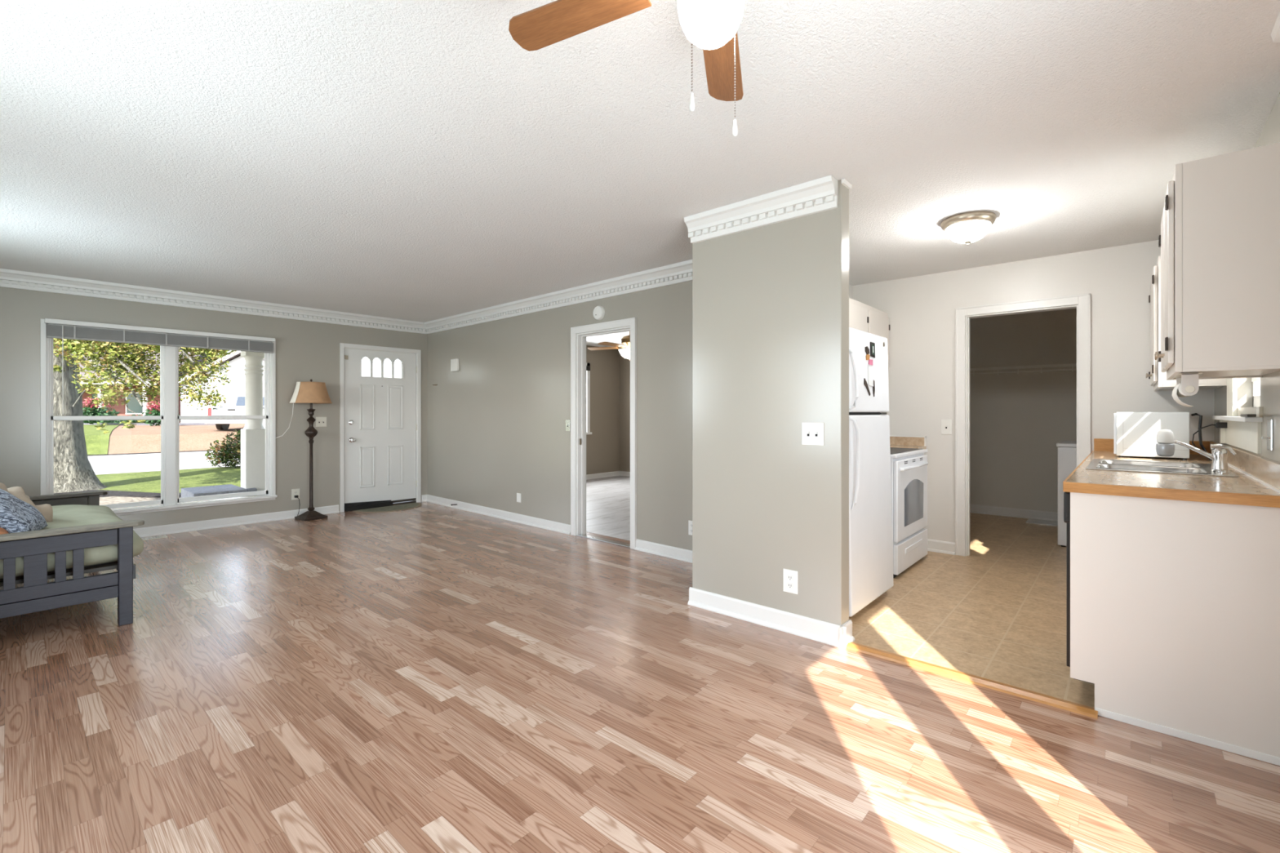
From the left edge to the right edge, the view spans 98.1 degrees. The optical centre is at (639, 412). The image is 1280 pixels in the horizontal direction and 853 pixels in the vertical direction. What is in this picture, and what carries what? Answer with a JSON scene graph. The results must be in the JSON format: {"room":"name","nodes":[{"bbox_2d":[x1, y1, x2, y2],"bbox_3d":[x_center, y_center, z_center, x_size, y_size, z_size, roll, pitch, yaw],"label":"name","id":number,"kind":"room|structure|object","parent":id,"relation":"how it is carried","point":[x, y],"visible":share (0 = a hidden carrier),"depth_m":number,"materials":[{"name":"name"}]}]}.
{"room":"living room","nodes":[
{"label":"living room","id":0,"kind":"room"},
{"bbox_2d":[0,286,426,528],"bbox_3d":[-4.434,0.150,6.040,0.140,2.740,4.700,0,0,41],"label":"wall","id":1,"kind":"structure","parent":0,"point":[306,350],"depth_m":5.96,"materials":[{"name":"beige paint"}]},
{"bbox_2d":[40,319,277,515],"bbox_3d":[-4.748,0.077,5.627,0.155,1.815,1.825,0,0,41],"label":"window","id":2,"kind":"structure","parent":1,"relation":"in","point":[169,416],"depth_m":5.60,"materials":[{"name":"white paint"}]},
{"bbox_2d":[44,318,275,414],"bbox_3d":[-4.688,-0.406,5.578,0.054,0.852,1.762,0,0,41],"label":"window blind","id":3,"kind":"object","parent":2,"relation":"attached to","point":[56,331],"visible":1,"depth_m":5.43,"materials":[{"name":"white paint"}]},
{"bbox_2d":[0,268,426,333],"bbox_3d":[-4.349,-1.147,5.964,0.088,0.144,4.400,0,0,41],"label":"trim","id":4,"kind":"structure","parent":1,"relation":"attached to","point":[10,278],"depth_m":5.66,"materials":[{"name":"white paint"}]},
{"bbox_2d":[133,504,339,537],"bbox_3d":[-4.750,1.174,5.555,0.028,0.092,3.255,0,0,41],"label":"baseboard","id":5,"kind":"structure","parent":1,"relation":"attached to","point":[142,532],"depth_m":5.92,"materials":[{"name":"white paint"}]},
{"bbox_2d":[291,488,299,500],"bbox_3d":[-3.988,0.948,6.433,0.010,0.125,0.085,0,0,41],"label":"wall outlet","id":6,"kind":"object","parent":1,"relation":"attached to","point":[294,491],"visible":1,"depth_m":6.43,"materials":[{"name":"beige plastic"}]},
{"bbox_2d":[315,417,326,426],"bbox_3d":[-3.806,0.112,6.635,0.016,0.118,0.118,0,0,41],"label":"light switch","id":7,"kind":"object","parent":1,"relation":"attached to","point":[320,421],"visible":1,"depth_m":6.63,"materials":[{"name":"beige plastic"}]},
{"bbox_2d":[339,342,421,512],"bbox_3d":[-3.366,0.185,7.211,0.194,2.070,1.030,0,0,41],"label":"door","id":8,"kind":"structure","parent":1,"relation":"in","point":[380,417],"depth_m":7.17,"materials":[{"name":"white paint"}]},
{"bbox_2d":[421,494,426,502],"bbox_3d":[-2.948,1.174,7.599,0.028,0.092,0.075,0,0,41],"label":"baseboard","id":9,"kind":"structure","parent":1,"relation":"attached to","point":[424,497],"depth_m":7.59,"materials":[{"name":"white paint"}]},
{"bbox_2d":[426,280,692,551],"bbox_3d":[-0.999,0.000,5.892,5.290,2.440,0.055,0,0,43],"label":"wall","id":10,"kind":"structure","parent":0,"point":[496,432],"depth_m":5.90,"materials":[{"name":"beige paint"}]},
{"bbox_2d":[450,358,458,371],"bbox_3d":[-2.368,-0.605,7.101,0.160,0.160,0.035,0,0,43],"label":"door chime","id":11,"kind":"object","parent":10,"relation":"attached to","point":[454,362],"visible":1,"depth_m":7.06,"materials":[{"name":"white plastic"}]},
{"bbox_2d":[426,494,570,534],"bbox_3d":[-1.812,1.174,6.590,3.050,0.092,0.028,0,0,43],"label":"baseboard","id":12,"kind":"structure","parent":10,"relation":"attached to","point":[557,526],"depth_m":6.34,"materials":[{"name":"white paint"}]},
{"bbox_2d":[516,493,520,502],"bbox_3d":[-1.346,0.948,6.173,0.078,0.100,0.006,0,0,43],"label":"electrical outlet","id":13,"kind":"object","parent":10,"relation":"attached to","point":[518,495],"visible":1,"depth_m":6.17,"materials":[{"name":"white plastic"}]},
{"bbox_2d":[424,259,692,334],"bbox_3d":[-1.066,-1.147,5.857,5.160,0.144,0.088,0,0,43],"label":"trim","id":14,"kind":"structure","parent":10,"relation":"attached to","point":[681,272],"depth_m":5.45,"materials":[{"name":"white paint"}]},
{"bbox_2d":[565,419,570,431],"bbox_3d":[-0.730,0.132,5.594,0.072,0.118,0.017,0,0,41],"label":"light switch","id":15,"kind":"object","parent":10,"relation":"attached to","point":[567,421],"visible":1,"depth_m":5.59,"materials":[{"name":"plastic"}]},
{"bbox_2d":[592,305,604,319],"bbox_3d":[-0.394,-0.945,5.267,0.136,0.136,0.042,0,0,41],"label":"smoke detector","id":16,"kind":"object","parent":10,"relation":"attached to","point":[598,313],"visible":1,"depth_m":5.24,"materials":[{"name":"white plastic"}]},
{"bbox_2d":[570,317,636,549],"bbox_3d":[-0.322,0.187,5.285,0.882,2.066,0.138,0,0,43],"label":"door frame","id":17,"kind":"structure","parent":10,"relation":"in","point":[578,341],"depth_m":5.50,"materials":[{"name":"white paint"}]},
{"bbox_2d":[634,538,692,563],"bbox_3d":[0.404,1.174,4.534,1.205,0.092,0.028,0,0,43],"label":"baseboard","id":18,"kind":"structure","parent":10,"relation":"attached to","point":[686,555],"depth_m":4.71,"materials":[{"name":"white paint"}]},
{"bbox_2d":[688,520,692,535],"bbox_3d":[0.425,0.943,4.526,0.076,0.118,0.010,0,0,43],"label":"wall outlet","id":19,"kind":"object","parent":10,"relation":"attached to","point":[690,522],"visible":0.5,"depth_m":4.54,"materials":[{"name":"white plastic"}]},
{"bbox_2d":[586,345,619,474],"bbox_3d":[-1.655,0.150,9.421,0.140,2.740,4.050,0,0,41],"label":"wall","id":20,"kind":"structure","parent":0,"point":[602,446],"depth_m":10.44,"materials":[{"name":"beige paint"}]},
{"bbox_2d":[586,362,591,434],"bbox_3d":[-1.321,-0.250,9.714,0.115,1.300,1.230,0,0,41],"label":"window","id":21,"kind":"structure","parent":20,"relation":"in","point":[588,365],"depth_m":10.10,"materials":[{"name":"white paint"}]},
{"bbox_2d":[586,471,619,479],"bbox_3d":[-1.674,1.175,9.272,0.028,0.090,3.900,0,0,41],"label":"baseboard","id":22,"kind":"structure","parent":20,"relation":"attached to","point":[593,476],"depth_m":10.38,"materials":[{"name":"white paint"}]},
{"bbox_2d":[619,353,630,471],"bbox_3d":[1.618,0.000,9.037,5.280,2.440,0.100,0,0,41],"label":"wall","id":23,"kind":"structure","parent":0,"point":[624,363],"depth_m":10.65,"materials":[{"name":"beige paint"}]},
{"bbox_2d":[619,471,630,476],"bbox_3d":[1.576,1.175,8.989,5.280,0.090,0.028,0,0,41],"label":"baseboard","id":24,"kind":"structure","parent":23,"relation":"attached to","point":[621,473],"depth_m":10.63,"materials":[{"name":"white paint"}]},
{"bbox_2d":[0,0,1279,349],"bbox_3d":[-0.213,-1.320,5.052,8.200,0.200,8.900,0,0,41],"label":"ceiling","id":25,"kind":"structure","parent":0,"point":[410,160],"depth_m":2.38,"materials":[{"name":"white paint"}]},
{"bbox_2d":[587,330,630,360],"bbox_3d":[-0.147,-0.925,7.678,1.220,0.590,1.202,0,0,41],"label":"ceiling fan","id":26,"kind":"object","parent":25,"relation":"hanging from","point":[625,340],"visible":0.47,"depth_m":7.62,"materials":[{"name":"brown wood"}]},
{"bbox_2d":[508,0,745,137],"bbox_3d":[0.128,-0.914,1.208,1.034,0.612,1.033,0,0,41],"label":"ceiling fan","id":27,"kind":"object","parent":25,"relation":"hanging from","point":[712,26],"visible":1,"depth_m":1.37,"materials":[{"name":"brown wood"}]},
{"bbox_2d":[940,210,996,244],"bbox_3d":[2.071,-1.138,3.507,0.304,0.164,0.304,0,0,41],"label":"ceiling light","id":28,"kind":"object","parent":25,"relation":"attached to","point":[967,228],"visible":1,"depth_m":3.42,"materials":[{"name":"silver metal"}]},
{"bbox_2d":[0,475,1279,852],"bbox_3d":[-0.186,1.249,5.082,7.900,0.062,8.620,0,0,41],"label":"floor","id":29,"kind":"structure","parent":0,"point":[428,677],"depth_m":2.23,"materials":[{"name":"brown wood"}]},
{"bbox_2d":[0,490,144,626],"bbox_3d":[-3.956,0.742,3.470,1.935,0.956,1.096,0,0,41],"label":"futon","id":30,"kind":"object","parent":29,"relation":"on","point":[84,535],"visible":0.8,"depth_m":3.07,"materials":[{"name":"grey wood"}]},
{"bbox_2d":[0,527,8,534],"bbox_3d":[-3.412,0.620,2.844,0.119,0.149,0.248,0,0,41],"label":"blanket","id":31,"kind":"object","parent":30,"relation":"on","point":[2,531],"visible":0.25,"depth_m":2.91,"materials":[{"name":"orange fabric"}]},
{"bbox_2d":[0,488,47,533],"bbox_3d":[-3.529,0.523,3.044,0.324,0.300,0.417,0,0,-35],"label":"throw pillow","id":32,"kind":"object","parent":30,"relation":"on","point":[16,515],"visible":0.83,"depth_m":3.04,"materials":[{"name":"blue fabric"}]},
{"bbox_2d":[0,482,53,522],"bbox_3d":[-3.883,0.536,3.362,0.418,0.334,0.379,0,0,21],"label":"throw pillow","id":33,"kind":"object","parent":30,"relation":"on","point":[46,509],"visible":0.18,"depth_m":3.37,"materials":[{"name":"beige fabric"}]},
{"bbox_2d":[141,535,167,540],"bbox_3d":[-4.758,1.216,5.339,0.120,0.008,0.320,0,0,41],"label":"floor vent","id":34,"kind":"object","parent":29,"relation":"in","point":[159,536],"visible":0.55,"depth_m":5.38,"materials":[{"name":"beige plastic"}]},
{"bbox_2d":[275,378,332,521],"bbox_3d":[-3.815,0.418,6.349,0.420,1.603,0.522,0,0,41],"label":"floor lamp","id":35,"kind":"object","parent":29,"relation":"on","point":[311,393],"visible":1,"depth_m":6.33,"materials":[{"name":"brown metal"}]},
{"bbox_2d":[353,502,421,512],"bbox_3d":[-3.116,1.215,7.037,0.400,0.010,0.840,0,0,41],"label":"door mat","id":36,"kind":"object","parent":29,"relation":"on","point":[412,505],"visible":1,"depth_m":6.98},
{"bbox_2d":[848,327,893,617],"bbox_3d":[1.181,0.358,3.711,0.806,1.724,0.760,0,0,41],"label":"refrigerator","id":37,"kind":"object","parent":29,"relation":"on","point":[870,518],"visible":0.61,"depth_m":3.43,"materials":[{"name":"white metal"}]},
{"bbox_2d":[863,377,870,395],"bbox_3d":[1.409,-0.157,3.444,0.006,0.105,0.100,0,0,42],"label":"clip","id":38,"kind":"object","parent":37,"relation":"attached to","point":[865,384],"visible":1,"depth_m":3.43,"materials":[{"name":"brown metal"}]},
{"bbox_2d":[867,364,873,386],"bbox_3d":[1.451,-0.232,3.495,0.008,0.135,0.087,0,0,41],"label":"list","id":39,"kind":"object","parent":37,"relation":"attached to","point":[870,368],"visible":1,"depth_m":3.49,"materials":[{"name":"white paper"}]},
{"bbox_2d":[870,342,875,357],"bbox_3d":[1.480,-0.397,3.531,0.010,0.095,0.075,0,0,41],"label":"magnet","id":40,"kind":"object","parent":37,"relation":"attached to","point":[872,344],"visible":1,"depth_m":3.52,"materials":[{"name":"black plastic"}]},
{"bbox_2d":[871,344,875,355],"bbox_3d":[1.482,-0.398,3.529,0.003,0.068,0.049,0,0,41],"label":"print","id":41,"kind":"object","parent":40,"relation":"attached to","point":[873,345],"depth_m":3.53},
{"bbox_2d":[889,435,926,448],"bbox_3d":[2.216,0.714,5.014,0.615,1.012,0.247,0,0,41],"label":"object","id":42,"kind":"object","parent":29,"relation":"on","point":[895,441],"visible":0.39,"depth_m":4.96,"materials":[{"name":"beige paint"}]},
{"bbox_2d":[889,444,926,448],"bbox_3d":[2.215,0.315,5.013,0.615,0.040,0.246,0,0,41],"label":"countertop","id":43,"kind":"structure","parent":42,"relation":"on","point":[891,446],"depth_m":4.86,"materials":[{"name":"beige laminate"}]},
{"bbox_2d":[889,447,928,578],"bbox_3d":[1.901,0.680,4.565,0.717,1.080,0.838,0,0,41],"label":"range","id":44,"kind":"object","parent":29,"relation":"on","point":[908,466],"visible":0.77,"depth_m":4.26,"materials":[{"name":"white metal"}]},
{"bbox_2d":[890,448,927,458],"bbox_3d":[1.887,0.322,4.578,0.679,0.027,0.838,0,0,41],"label":"cooktop","id":45,"kind":"object","parent":44,"relation":"in","point":[895,453],"depth_m":4.38,"materials":[{"name":"white metal"}]},
{"bbox_2d":[893,454,927,542],"bbox_3d":[2.136,0.655,4.365,0.032,0.600,0.808,0,0,41],"label":"oven","id":46,"kind":"object","parent":44,"relation":"in","point":[910,486],"depth_m":4.28,"materials":[{"name":"white metal"}]},
{"bbox_2d":[846,641,1097,719],"bbox_3d":[1.469,1.210,2.571,1.005,0.019,0.076,0,0,41],"label":"trim","id":47,"kind":"structure","parent":29,"relation":"on","point":[1085,710],"depth_m":2.49,"materials":[{"name":"brown wood"}]},
{"bbox_2d":[1025,518,1057,526],"bbox_3d":[4.469,1.216,6.138,0.310,0.008,0.280,0,0,41],"label":"floor vent","id":48,"kind":"object","parent":29,"relation":"in","point":[1029,520],"visible":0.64,"depth_m":6.14,"materials":[{"name":"metal"}]},
{"bbox_2d":[1056,440,1076,546],"bbox_3d":[4.288,0.750,5.071,0.730,0.940,0.700,0,0,41],"label":"washing machine","id":49,"kind":"object","parent":29,"relation":"on","point":[1067,450],"visible":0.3,"depth_m":5.03,"materials":[{"name":"white metal"}]},
{"bbox_2d":[1063,491,1093,684],"bbox_3d":[2.192,0.775,2.372,0.568,0.890,0.598,0,0,41],"label":"dishwasher","id":50,"kind":"object","parent":29,"relation":"on","point":[1066,495],"visible":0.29,"depth_m":2.33,"materials":[{"name":"black plastic"}]},
{"bbox_2d":[1070,492,1279,765],"bbox_3d":[2.017,0.774,2.102,0.614,0.892,0.029,0,0,41],"label":"base cabinet","id":51,"kind":"object","parent":29,"relation":"on","point":[1175,605],"visible":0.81,"depth_m":2.08,"materials":[{"name":"beige paint"}]},
{"bbox_3d":[3.311,0.775,3.612,0.648,0.890,0.932,0,0,41],"label":"base cabinet","id":52,"kind":"object","parent":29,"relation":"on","visible":0},
{"bbox_2d":[1062,438,1279,507],"bbox_3d":[2.812,0.259,3.023,0.637,0.139,2.486,0,0,41],"label":"countertop","id":53,"kind":"structure","parent":52,"relation":"on","point":[1258,484],"depth_m":2.26,"materials":[{"name":"beige laminate"}]},
{"bbox_2d":[1113,412,1189,460],"bbox_3d":[3.315,0.142,3.615,0.345,0.289,0.492,0,0,41],"label":"microwave","id":54,"kind":"object","parent":53,"relation":"on","point":[1135,433],"visible":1,"depth_m":3.44,"materials":[{"name":"white plastic"}]},
{"bbox_2d":[1191,413,1226,460],"bbox_3d":[3.346,0.143,3.265,0.151,0.279,0.124,0,0,41],"label":"power cord","id":55,"kind":"object","parent":54,"relation":"attached to","point":[1217,424],"visible":0.77,"depth_m":3.28,"materials":[{"name":"black plastic"}]},
{"bbox_2d":[1085,458,1239,477],"bbox_3d":[2.701,0.368,2.914,0.530,0.177,0.775,0,0,41],"label":"sink","id":56,"kind":"object","parent":53,"relation":"in","point":[1141,466],"visible":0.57,"depth_m":2.91,"materials":[{"name":"metal"}]},
{"bbox_2d":[1173,439,1235,473],"bbox_3d":[2.696,0.206,2.649,0.231,0.151,0.173,0,0,10],"label":"faucet","id":57,"kind":"object","parent":53,"relation":"on","point":[1219,456],"visible":0.97,"depth_m":2.63,"materials":[{"name":"silver metal"}]},
{"bbox_2d":[1155,429,1174,456],"bbox_3d":[2.578,0.148,2.726,0.068,0.133,0.068,0,0,41],"label":"water filter","id":58,"kind":"object","parent":57,"relation":"attached to","point":[1165,437],"visible":1,"depth_m":2.71,"materials":[{"name":"white plastic"}]},
{"bbox_2d":[687,179,848,648],"bbox_3d":[0.726,0.000,3.247,1.005,2.440,0.138,0,0,41],"label":"wall","id":59,"kind":"structure","parent":0,"point":[771,302],"depth_m":3.16,"materials":[{"name":"beige paint"}]},
{"bbox_2d":[684,174,837,243],"bbox_3d":[0.655,-1.147,3.196,0.946,0.144,0.088,0,0,41],"label":"trim","id":60,"kind":"structure","parent":59,"relation":"attached to","point":[818,195],"depth_m":3.14,"materials":[{"name":"white paint"}]},
{"bbox_2d":[782,568,798,594],"bbox_3d":[0.837,0.940,3.088,0.088,0.128,0.010,0,0,41],"label":"wall outlet","id":61,"kind":"object","parent":59,"relation":"attached to","point":[790,578],"visible":1,"depth_m":3.08,"materials":[{"name":"white plastic"}]},
{"bbox_2d":[801,422,823,445],"bbox_3d":[0.931,0.116,3.001,0.125,0.122,0.016,0,0,41],"label":"light switch","id":62,"kind":"object","parent":59,"relation":"attached to","point":[812,433],"visible":1,"depth_m":3.00,"materials":[{"name":"white plastic"}]},
{"bbox_2d":[841,178,852,189],"bbox_3d":[1.095,-1.208,2.940,0.015,0.021,0.110,0,0,41],"label":"trim","id":63,"kind":"structure","parent":59,"relation":"attached to","point":[844,182],"depth_m":2.93,"materials":[{"name":"white paint"}]},
{"bbox_2d":[839,619,854,645],"bbox_3d":[1.093,1.167,2.929,0.028,0.105,0.140,0,0,41],"label":"baseboard","id":64,"kind":"structure","parent":59,"relation":"attached to","point":[848,624],"depth_m":2.93,"materials":[{"name":"white paint"}]},
{"bbox_2d":[848,284,853,298],"bbox_3d":[1.239,0.000,4.476,0.060,2.440,2.385,0,0,41],"label":"wall","id":65,"kind":"structure","parent":0,"point":[851,287],"depth_m":5.32,"materials":[{"name":"white paint"}]},
{"bbox_2d":[848,297,889,368],"bbox_3d":[1.814,-0.647,4.817,0.352,0.535,1.103,0,0,41],"label":"upper cabinet","id":66,"kind":"object","parent":65,"relation":"attached to","point":[862,317],"visible":0.29,"depth_m":4.72,"materials":[{"name":"beige paint"}]},
{"bbox_2d":[969,308,1076,512],"bbox_3d":[4.552,0.000,6.399,2.490,2.440,0.100,0,0,41],"label":"wall","id":67,"kind":"structure","parent":0,"point":[1017,421],"depth_m":6.44,"materials":[{"name":"grey paint"}]},
{"bbox_2d":[969,504,1057,521],"bbox_3d":[4.521,1.170,6.341,2.400,0.100,0.028,0,0,41],"label":"baseboard","id":68,"kind":"structure","parent":67,"relation":"attached to","point":[975,508],"depth_m":6.47,"materials":[{"name":"white paint"}]},
{"bbox_2d":[969,363,1076,375],"bbox_3d":[4.386,-0.371,6.249,2.280,0.293,0.352,0,0,41],"label":"wire shelf","id":69,"kind":"object","parent":67,"relation":"attached to","point":[1072,365],"visible":0.44,"depth_m":6.19,"materials":[{"name":"white metal"}]},
{"bbox_2d":[853,240,1214,542],"bbox_3d":[2.994,0.000,4.585,2.430,2.440,0.100,0,0,41],"label":"wall","id":70,"kind":"structure","parent":0,"point":[920,309],"depth_m":4.55,"materials":[{"name":"white paint"}]},
{"bbox_2d":[927,538,955,555],"bbox_3d":[2.614,1.170,4.835,0.230,0.100,0.028,0,0,41],"label":"baseboard","id":71,"kind":"structure","parent":70,"relation":"attached to","point":[937,546],"depth_m":4.83,"materials":[{"name":"white paint"}]},
{"bbox_2d":[941,419,951,434],"bbox_3d":[2.652,0.126,4.810,0.078,0.128,0.016,0,0,41],"label":"light switch","id":72,"kind":"object","parent":70,"relation":"attached to","point":[946,424],"visible":1,"depth_m":4.81,"materials":[{"name":"white plastic"}]},
{"bbox_2d":[955,293,1090,555],"bbox_3d":[3.075,0.164,4.500,0.899,2.112,0.126,0,0,41],"label":"door frame","id":73,"kind":"structure","parent":70,"relation":"in","point":[1082,303],"depth_m":4.71,"materials":[{"name":"white paint"}]},
{"bbox_2d":[1093,438,1209,454],"bbox_3d":[3.622,0.241,3.952,0.606,0.092,0.020,0,0,41],"label":"backsplash","id":74,"kind":"structure","parent":70,"relation":"attached to","point":[1100,444],"depth_m":4.09,"materials":[{"name":"brown wood"}]},
{"bbox_2d":[1214,93,1279,462],"bbox_3d":[2.724,0.150,2.365,0.100,2.740,8.650,0,0,41],"label":"wall","id":75,"kind":"structure","parent":0,"point":[1270,132],"depth_m":2.33,"materials":[{"name":"beige paint"}]},
{"bbox_2d":[1146,255,1226,391],"bbox_3d":[3.467,-0.545,3.547,0.348,0.786,0.812,0,0,41],"label":"upper cabinet","id":76,"kind":"object","parent":75,"relation":"attached to","point":[1158,380],"visible":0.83,"depth_m":3.35,"materials":[{"name":"beige paint"}]},
{"bbox_2d":[1154,142,1279,380],"bbox_3d":[2.342,-0.545,2.270,0.348,0.786,0.677,0,0,41],"label":"upper cabinet","id":77,"kind":"object","parent":75,"relation":"attached to","point":[1219,240],"visible":1,"depth_m":2.02,"materials":[{"name":"beige paint"}]},
{"bbox_2d":[1173,372,1202,395],"bbox_3d":[2.226,-0.108,2.257,0.065,0.089,0.298,0,0,41],"label":"paper towel holder","id":78,"kind":"object","parent":77,"relation":"attached to","point":[1188,381],"visible":0.89,"depth_m":2.15,"materials":[{"name":"plastic"}]},
{"bbox_2d":[1171,383,1193,407],"bbox_3d":[2.218,-0.071,2.264,0.066,0.097,0.270,0,0,41],"label":"paper towel roll","id":79,"kind":"object","parent":78,"relation":"on","point":[1176,392],"visible":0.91,"depth_m":2.22,"materials":[{"name":"white paper"}]},
{"bbox_2d":[1212,377,1262,453],"bbox_3d":[3.087,-0.360,2.831,0.140,1.080,1.230,0,0,41],"label":"window","id":80,"kind":"structure","parent":75,"relation":"in","point":[1243,433],"depth_m":2.86,"materials":[{"name":"white paint"}]},
{"bbox_2d":[1240,413,1256,417],"bbox_3d":[2.674,0.013,2.442,0.027,0.012,0.200,0,0,41],"label":"wood block","id":81,"kind":"object","parent":80,"relation":"on","point":[1241,415],"visible":1,"depth_m":2.37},
{"bbox_2d":[1209,440,1279,489],"bbox_3d":[3.042,0.238,2.818,0.022,0.098,2.450,0,0,41],"label":"backsplash","id":82,"kind":"structure","parent":75,"relation":"attached to","point":[1268,470],"depth_m":2.39,"materials":[{"name":"beige laminate"}]},
{"bbox_2d":[1262,418,1273,450],"bbox_3d":[2.541,0.090,2.252,0.025,0.125,0.090,0,0,41],"label":"light switch","id":83,"kind":"object","parent":75,"relation":"attached to","point":[1269,437],"visible":1,"depth_m":2.23,"materials":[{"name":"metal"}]},
{"bbox_2d":[1271,10,1279,42],"bbox_3d":[0.981,-1.147,0.529,0.088,0.144,3.290,0,0,41],"label":"trim","id":84,"kind":"structure","parent":75,"relation":"attached to","point":[1275,34],"depth_m":1.75,"materials":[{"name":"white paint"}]},
{"label":"outside","id":85,"kind":"structure","parent":0,"visible":0},
{"bbox_2d":[88,450,240,475],"bbox_3d":[-6.852,1.565,26.030,9.700,0.310,90.000,0,0,41],"label":"street","id":86,"kind":"structure","parent":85,"point":[134,463],"depth_m":16.89,"materials":[{"name":"grey asphalt"}]},
{"bbox_2d":[87,449,213,456],"bbox_3d":[-10.536,1.605,29.276,0.120,0.230,90.000,0,0,41],"label":"gutter","id":87,"kind":"object","parent":86,"relation":"on","point":[211,450],"depth_m":20.25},
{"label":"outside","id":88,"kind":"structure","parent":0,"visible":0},
{"bbox_2d":[107,423,244,453],"bbox_3d":[-17.121,1.300,46.609,32.680,1.400,42.698,0,0,41],"label":"driveway","id":89,"kind":"structure","parent":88,"point":[140,438],"depth_m":22.22,"materials":[{"name":"brown concrete"}]},
{"bbox_2d":[142,400,180,426],"bbox_3d":[-24.731,0.063,28.672,1.622,1.470,1.054,0,0,-6],"label":"flowering bush","id":90,"kind":"object","parent":89,"relation":"on","point":[153,406],"visible":0.32,"depth_m":28.44,"materials":[{"name":"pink plant"}]},
{"bbox_2d":[133,344,233,360],"bbox_3d":[-35.962,-4.019,44.051,9.989,9.678,6.927,0,0,-3],"label":"tree","id":91,"kind":"object","parent":89,"relation":"on","point":[197,348],"visible":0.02,"depth_m":43.82,"materials":[{"name":"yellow plant"}]},
{"bbox_2d":[178,351,264,422],"bbox_3d":[-25.143,-1.290,37.887,7.600,5.220,8.860,0,0,-12],"label":"house","id":92,"kind":"structure","parent":89,"relation":"on","point":[237,375],"depth_m":33.76,"materials":[{"name":"white"}]},
{"bbox_2d":[204,394,264,430],"bbox_3d":[-18.363,-0.005,26.730,1.900,1.669,5.435,0,0,-12],"label":"pickup truck","id":93,"kind":"object","parent":89,"relation":"on","point":[237,407],"visible":0.24,"depth_m":24.27,"materials":[{"name":"white paint"}]},
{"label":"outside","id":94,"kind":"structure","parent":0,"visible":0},
{"bbox_2d":[99,496,181,509],"bbox_3d":[-2.653,1.570,12.334,5.510,0.300,75.000,0,0,41],"label":"gravel bed","id":95,"kind":"object","parent":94,"point":[111,500],"depth_m":9.01,"materials":[{"name":"beige gravel"}]},
{"bbox_2d":[181,484,257,502],"bbox_3d":[-6.025,1.252,7.948,0.850,0.335,0.720,0,0,41],"label":"curb","id":96,"kind":"object","parent":95,"relation":"on","point":[229,488],"visible":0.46,"depth_m":7.79,"materials":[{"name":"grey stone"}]},
{"bbox_3d":[-5.251,1.345,8.759,0.540,0.149,2.200,0,0,41],"label":"footing","id":97,"kind":"object","parent":95,"relation":"on","visible":0},
{"bbox_2d":[240,351,266,495],"bbox_3d":[-5.639,-0.015,8.114,0.270,2.570,0.270,0,0,41],"label":"porch column","id":98,"kind":"structure","parent":97,"relation":"on","point":[253,433],"depth_m":8.02,"materials":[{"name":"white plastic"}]},
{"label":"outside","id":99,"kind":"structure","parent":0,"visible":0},
{"bbox_2d":[96,466,240,493],"bbox_3d":[-5.827,1.540,15.131,6.350,0.260,75.000,0,0,41],"label":"lawn","id":100,"kind":"structure","parent":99,"point":[142,482],"depth_m":11.67,"materials":[{"name":"green plant"}]},
{"bbox_2d":[53,337,236,493],"bbox_3d":[-9.306,-0.955,9.745,3.520,4.850,2.004,0,0,-6],"label":"tree","id":101,"kind":"object","parent":100,"relation":"on","point":[73,471],"visible":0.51,"depth_m":9.76,"materials":[{"name":"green plant"}]},
{"bbox_2d":[204,426,244,468],"bbox_3d":[-10.117,0.959,14.407,1.908,1.261,1.287,0,0,-32],"label":"shrub","id":102,"kind":"object","parent":100,"relation":"on","point":[228,454],"visible":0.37,"depth_m":14.09,"materials":[{"name":"green plant"}]},
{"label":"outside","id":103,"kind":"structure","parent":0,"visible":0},
{"bbox_2d":[83,424,119,454],"bbox_3d":[-43.922,1.285,16.193,32.680,1.430,46.224,0,0,41],"label":"lawn","id":104,"kind":"structure","parent":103,"point":[96,442],"depth_m":20.56,"materials":[{"name":"green plant"}]},
{"bbox_2d":[82,397,120,424],"bbox_3d":[-27.914,-0.084,28.638,1.635,1.420,1.053,0,0,-10],"label":"flowering bush","id":105,"kind":"object","parent":104,"relation":"on","point":[95,411],"visible":0.62,"depth_m":28.49,"materials":[{"name":"green plant"}]},
{"bbox_2d":[114,413,157,422],"bbox_3d":[-27.699,0.548,31.178,3.037,1.006,0.996,0,0,-11],"label":"hedge","id":106,"kind":"object","parent":104,"relation":"on","point":[117,421],"visible":0.04,"depth_m":30.81,"materials":[{"name":"green plant"}]},
{"bbox_2d":[79,351,212,422],"bbox_3d":[-35.484,-1.430,37.108,10.900,5.500,9.800,0,0,-12],"label":"brick house","id":107,"kind":"structure","parent":104,"relation":"on","point":[133,405],"depth_m":35.04,"materials":[{"name":"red brick"}]},
{"bbox_2d":[83,422,215,425],"bbox_3d":[-27.107,0.690,30.147,8.000,0.220,0.300,0,0,-12],"label":"wall","id":108,"kind":"structure","parent":104,"relation":"on","point":[122,424],"depth_m":30.15,"materials":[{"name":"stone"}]},
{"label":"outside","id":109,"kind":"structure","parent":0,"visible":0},
{"bbox_2d":[53,489,181,497],"bbox_3d":[-10.248,1.508,9.070,6.328,0.224,1.610,0,0,-22],"label":"mulch strip","id":110,"kind":"object","parent":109,"point":[110,493],"visible":0.08,"depth_m":9.48,"materials":[{"name":"brown soil"}]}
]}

